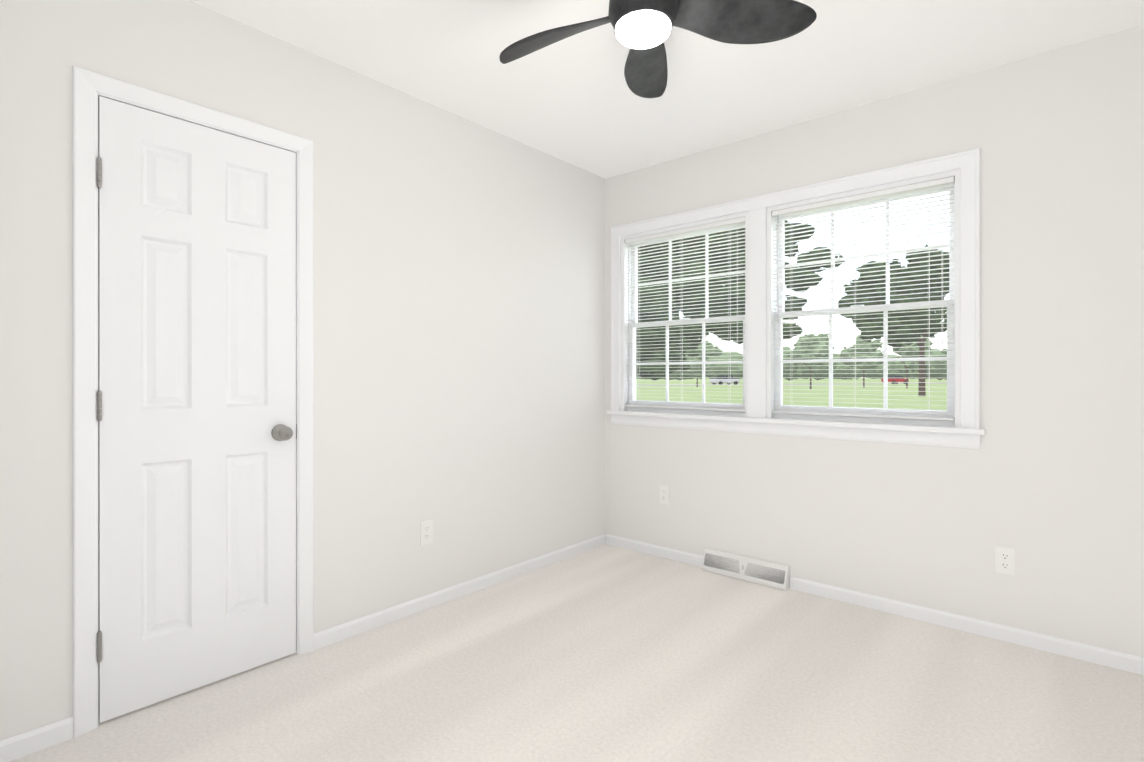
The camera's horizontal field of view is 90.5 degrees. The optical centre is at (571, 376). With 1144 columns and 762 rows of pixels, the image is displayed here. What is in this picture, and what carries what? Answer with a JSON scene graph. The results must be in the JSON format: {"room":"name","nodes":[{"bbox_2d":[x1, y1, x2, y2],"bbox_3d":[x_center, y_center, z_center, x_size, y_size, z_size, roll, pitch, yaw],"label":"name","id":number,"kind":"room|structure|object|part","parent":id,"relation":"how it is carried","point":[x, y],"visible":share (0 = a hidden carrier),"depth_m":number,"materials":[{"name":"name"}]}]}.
{"room":"empty bedroom","nodes":[
{"label":"empty bedroom","id":0,"kind":"room"},
{"bbox_2d":[0,0,604,740],"bbox_3d":[-0.979,-0.102,2.513,0.140,2.430,3.780,0,0,41],"label":"wall","id":1,"kind":"structure","parent":0,"point":[458,330],"depth_m":2.50,"materials":[{"name":"white paint"}]},
{"bbox_2d":[0,716,72,761],"bbox_3d":[-1.805,1.083,1.447,0.012,0.062,0.806,0,0,41],"label":"baseboard","id":2,"kind":"structure","parent":1,"relation":"attached to","point":[29,742],"depth_m":1.69,"materials":[{"name":"white wood"}]},
{"bbox_2d":[72,66,313,737],"bbox_3d":[-1.349,0.078,2.075,0.156,2.070,0.741,0,0,41],"label":"door frame","id":3,"kind":"structure","parent":1,"relation":"attached to","point":[87,85],"depth_m":1.79,"materials":[{"name":"white wood"}]},
{"bbox_2d":[97,96,295,722],"bbox_3d":[-1.314,0.106,2.039,0.048,1.995,0.618,0,0,41],"label":"door","id":4,"kind":"structure","parent":1,"relation":"in","point":[197,388],"depth_m":2.00,"materials":[{"name":"white wood"}]},
{"bbox_3d":[-1.510,-0.646,1.809,0.042,0.097,0.012,0,0,41],"label":"door hinge","id":5,"kind":"part","parent":4,"relation":"part of","materials":[{"name":"silver metal"}]},
{"bbox_3d":[-1.510,0.094,1.809,0.042,0.097,0.012,0,0,41],"label":"door hinge","id":6,"kind":"part","parent":4,"relation":"part of","materials":[{"name":"silver metal"}]},
{"bbox_3d":[-1.510,0.859,1.809,0.042,0.097,0.012,0,0,41],"label":"door hinge","id":7,"kind":"part","parent":4,"relation":"part of","materials":[{"name":"grey metal"}]},
{"bbox_2d":[271,424,292,440],"bbox_3d":[-1.117,0.221,2.198,0.066,0.066,0.066,0,0,41],"label":"door knob","id":8,"kind":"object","parent":4,"relation":"attached to","point":[280,432],"depth_m":2.19,"materials":[{"name":"silver metal"}]},
{"bbox_2d":[420,519,432,545],"bbox_3d":[-0.697,0.750,2.724,0.007,0.115,0.070,0,0,41],"label":"electrical outlet","id":9,"kind":"object","parent":1,"relation":"attached to","point":[426,532],"visible":1,"depth_m":2.72,"materials":[{"name":"white plastic"}]},
{"bbox_2d":[314,534,605,649],"bbox_3d":[-0.413,1.082,3.047,0.012,0.062,1.952,0,0,41],"label":"baseboard","id":10,"kind":"structure","parent":1,"relation":"attached to","point":[331,635],"depth_m":2.79,"materials":[{"name":"white wood"}]},
{"bbox_2d":[8,544,1143,761],"bbox_3d":[0.244,1.174,1.450,3.380,0.120,3.780,0,0,41],"label":"floor","id":11,"kind":"structure","parent":0,"point":[606,653],"depth_m":2.00,"materials":[{"name":"carpet"}]},
{"bbox_2d":[189,0,1143,178],"bbox_3d":[0.244,-1.376,1.449,3.380,0.120,3.780,0,0,41],"label":"ceiling","id":12,"kind":"structure","parent":0,"point":[575,100],"depth_m":2.35,"materials":[{"name":"white paint"}]},
{"bbox_2d":[500,0,816,97],"bbox_3d":[0.179,-1.162,1.700,1.012,0.308,1.010,0,0,41],"label":"fan","id":13,"kind":"object","parent":12,"relation":"hanging from","point":[642,29],"visible":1,"depth_m":1.75,"materials":[{"name":"black wood"}]},
{"bbox_2d":[605,24,1143,656],"bbox_3d":[1.491,-0.102,2.776,3.240,2.430,0.140,0,0,41],"label":"wall","id":14,"kind":"structure","parent":0,"point":[1047,480],"depth_m":2.41,"materials":[{"name":"white paint"}]},
{"bbox_2d":[606,534,702,566],"bbox_3d":[0.504,1.082,3.535,0.729,0.062,0.012,0,0,41],"label":"baseboard","id":15,"kind":"structure","parent":14,"relation":"attached to","point":[667,553],"depth_m":3.52,"materials":[{"name":"white wood"}]},
{"bbox_2d":[660,485,669,504],"bbox_3d":[0.567,0.728,3.482,0.070,0.115,0.007,0,0,41],"label":"electrical outlet","id":16,"kind":"object","parent":14,"relation":"attached to","point":[664,494],"visible":1,"depth_m":3.48,"materials":[{"name":"white plastic"}]},
{"bbox_2d":[702,548,789,589],"bbox_3d":[0.945,1.053,3.118,0.480,0.112,0.062,0,0,41],"label":"air vent","id":17,"kind":"object","parent":14,"relation":"in","point":[761,572],"visible":1,"depth_m":3.09,"materials":[{"name":"white metal"}]},
{"bbox_2d":[611,148,979,448],"bbox_3d":[1.054,-0.333,3.142,1.980,1.294,0.161,0,0,41],"label":"window","id":18,"kind":"structure","parent":14,"relation":"in","point":[771,276],"depth_m":2.94,"materials":[{"name":"white wood"}]},
{"bbox_2d":[628,243,628,331],"bbox_3d":[0.369,-0.581,3.664,0.006,0.585,0.013,0,0,41],"label":"blind wand","id":19,"kind":"object","parent":18,"relation":"hanging from","point":[628,287],"visible":1,"depth_m":3.66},
{"bbox_2d":[637,241,637,405],"bbox_3d":[0.428,-0.339,3.633,0.005,1.051,0.026,0,0,41],"label":"blind cord","id":20,"kind":"object","parent":18,"relation":"attached to","point":[637,241],"depth_m":3.62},
{"bbox_2d":[682,235,682,406],"bbox_3d":[0.663,-0.339,3.429,0.005,1.051,0.026,0,0,41],"label":"blind cord","id":21,"kind":"object","parent":18,"relation":"attached to","point":[682,322],"depth_m":3.44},
{"bbox_3d":[0.661,-0.345,3.430,0.818,1.084,0.029,0,0,41],"label":"window blind rails","id":22,"kind":"part","parent":18,"relation":"part of","materials":[{"name":"white plastic"}]},
{"bbox_3d":[0.690,-0.072,3.463,0.824,0.550,0.028,0,0,41],"label":"window sash","id":23,"kind":"part","parent":18,"relation":"part of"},
{"bbox_3d":[0.715,-0.604,3.491,0.824,0.568,0.028,0,0,41],"label":"window sash","id":24,"kind":"part","parent":18,"relation":"part of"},
{"bbox_2d":[728,224,730,408],"bbox_3d":[0.897,-0.338,3.224,0.005,1.051,0.026,0,0,41],"label":"blind cord","id":25,"kind":"object","parent":18,"relation":"attached to","point":[728,224],"depth_m":3.22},
{"bbox_2d":[777,214,778,321],"bbox_3d":[1.101,-0.580,3.027,0.006,0.585,0.013,0,0,41],"label":"blind wand","id":26,"kind":"object","parent":18,"relation":"hanging from","point":[778,268],"visible":1,"depth_m":3.02,"materials":[{"name":"white plastic"}]},
{"bbox_2d":[790,213,790,411],"bbox_3d":[1.160,-0.338,2.996,0.005,1.051,0.026,0,0,41],"label":"blind cord","id":27,"kind":"object","parent":18,"relation":"attached to","point":[790,213],"depth_m":2.99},
{"bbox_2d":[855,337,855,413],"bbox_3d":[1.395,-0.338,2.792,0.005,1.051,0.026,0,0,41],"label":"blind cord","id":28,"kind":"object","parent":18,"relation":"attached to","point":[855,337],"depth_m":2.80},
{"bbox_3d":[1.393,-0.345,2.793,0.818,1.084,0.029,0,0,41],"label":"window blind rails","id":29,"kind":"part","parent":18,"relation":"part of","materials":[{"name":"white plastic"}]},
{"bbox_3d":[1.422,-0.071,2.826,0.824,0.550,0.028,0,0,41],"label":"window sash","id":30,"kind":"part","parent":18,"relation":"part of","materials":[{"name":"white wood"}]},
{"bbox_3d":[1.446,-0.604,2.854,0.824,0.568,0.028,0,0,41],"label":"window sash","id":31,"kind":"part","parent":18,"relation":"part of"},
{"bbox_2d":[929,187,929,416],"bbox_3d":[1.629,-0.338,2.588,0.005,1.051,0.026,0,0,41],"label":"blind cord","id":32,"kind":"object","parent":18,"relation":"attached to","point":[929,187],"depth_m":2.59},
{"bbox_2d":[606,410,985,434],"bbox_3d":[1.017,0.238,3.100,2.020,0.025,0.095,0,0,41],"label":"window sill","id":33,"kind":"structure","parent":14,"relation":"attached to","point":[909,427],"depth_m":2.86,"materials":[{"name":"white wood"}]},
{"bbox_2d":[789,576,1143,674],"bbox_3d":[1.851,1.082,2.363,1.874,0.062,0.012,0,0,41],"label":"baseboard","id":34,"kind":"structure","parent":14,"relation":"attached to","point":[1097,655],"depth_m":2.44,"materials":[{"name":"white wood"}]},
{"bbox_2d":[995,546,1015,575],"bbox_3d":[1.824,0.778,2.389,0.070,0.115,0.007,0,0,41],"label":"electrical outlet","id":35,"kind":"object","parent":14,"relation":"attached to","point":[1005,560],"visible":1,"depth_m":2.39,"materials":[{"name":"white plastic"}]},
{"label":"outside","id":36,"kind":"structure","parent":0,"visible":0},
{"bbox_2d":[636,378,946,410],"bbox_3d":[114.421,1.437,180.758,460.000,0.200,416.060,0,0,41],"label":"lawn","id":37,"kind":"structure","parent":36,"point":[821,396],"depth_m":45.88,"materials":[{"name":"green plant"}]},
{"bbox_2d":[685,340,722,386],"bbox_3d":[16.482,-1.794,74.602,6.027,6.350,5.145,0,0,41],"label":"tree","id":38,"kind":"object","parent":37,"relation":"on","point":[699,366],"depth_m":73.13,"materials":[{"name":"green plant"}]},
{"bbox_2d":[636,220,844,380],"bbox_3d":[3.326,-6.416,23.465,13.215,15.636,13.288,0,0,41],"label":"maple tree","id":39,"kind":"object","parent":37,"relation":"on","point":[647,372],"depth_m":21.13,"materials":[{"name":"green plant"}]},
{"bbox_2d":[787,334,834,388],"bbox_3d":[25.837,-1.649,61.363,4.824,6.070,5.435,0,0,41],"label":"tree","id":40,"kind":"object","parent":37,"relation":"on","point":[808,345],"depth_m":59.92,"materials":[{"name":"green plant"}]},
{"bbox_2d":[840,335,888,387],"bbox_3d":[35.782,-1.858,69.316,5.460,6.481,5.493,0,0,41],"label":"tree","id":41,"kind":"object","parent":37,"relation":"on","point":[847,352],"depth_m":68.24,"materials":[{"name":"green plant"}]},
{"bbox_2d":[838,244,948,395],"bbox_3d":[23.584,-3.844,40.334,7.994,10.477,7.969,0,0,41],"label":"tree","id":42,"kind":"object","parent":37,"relation":"on","point":[903,335],"depth_m":38.92,"materials":[{"name":"green plant"}]},
{"bbox_2d":[888,335,938,387],"bbox_3d":[39.089,-1.865,65.202,5.120,6.499,6.069,0,0,41],"label":"tree","id":43,"kind":"object","parent":37,"relation":"on","point":[911,347],"depth_m":64.07,"materials":[{"name":"green plant"}]},
{"bbox_2d":[941,348,946,367],"bbox_3d":[54.797,-1.554,79.114,5.678,5.865,6.145,0,0,41],"label":"tree","id":44,"kind":"object","parent":37,"relation":"on","point":[945,362],"depth_m":80.28,"materials":[{"name":"green plant"}]},
{"bbox_2d":[636,383,946,385],"bbox_3d":[36.324,1.354,94.418,293.680,0.001,530.919,0,0,41],"label":"road","id":45,"kind":"structure","parent":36,"point":[793,384],"depth_m":93.18,"materials":[{"name":"grey asphalt"}]},
{"bbox_2d":[710,375,739,384],"bbox_3d":[24.131,0.615,89.571,4.500,1.480,1.940,0,0,-20],"label":"car","id":46,"kind":"object","parent":45,"relation":"on","point":[721,381],"depth_m":88.84,"materials":[{"name":"white metal"}]},
{"bbox_2d":[881,376,908,383],"bbox_3d":[56.452,0.611,99.164,4.500,1.480,1.940,0,0,-20],"label":"car","id":47,"kind":"object","parent":45,"relation":"on","point":[893,380],"depth_m":98.43,"materials":[{"name":"red metal"}]},
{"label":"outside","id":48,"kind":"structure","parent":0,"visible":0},
{"bbox_2d":[636,347,946,380],"bbox_3d":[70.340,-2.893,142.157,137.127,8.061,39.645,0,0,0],"label":"tree","id":49,"kind":"object","parent":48,"point":[798,371],"depth_m":128.39,"materials":[{"name":"green plant"}]}
]}

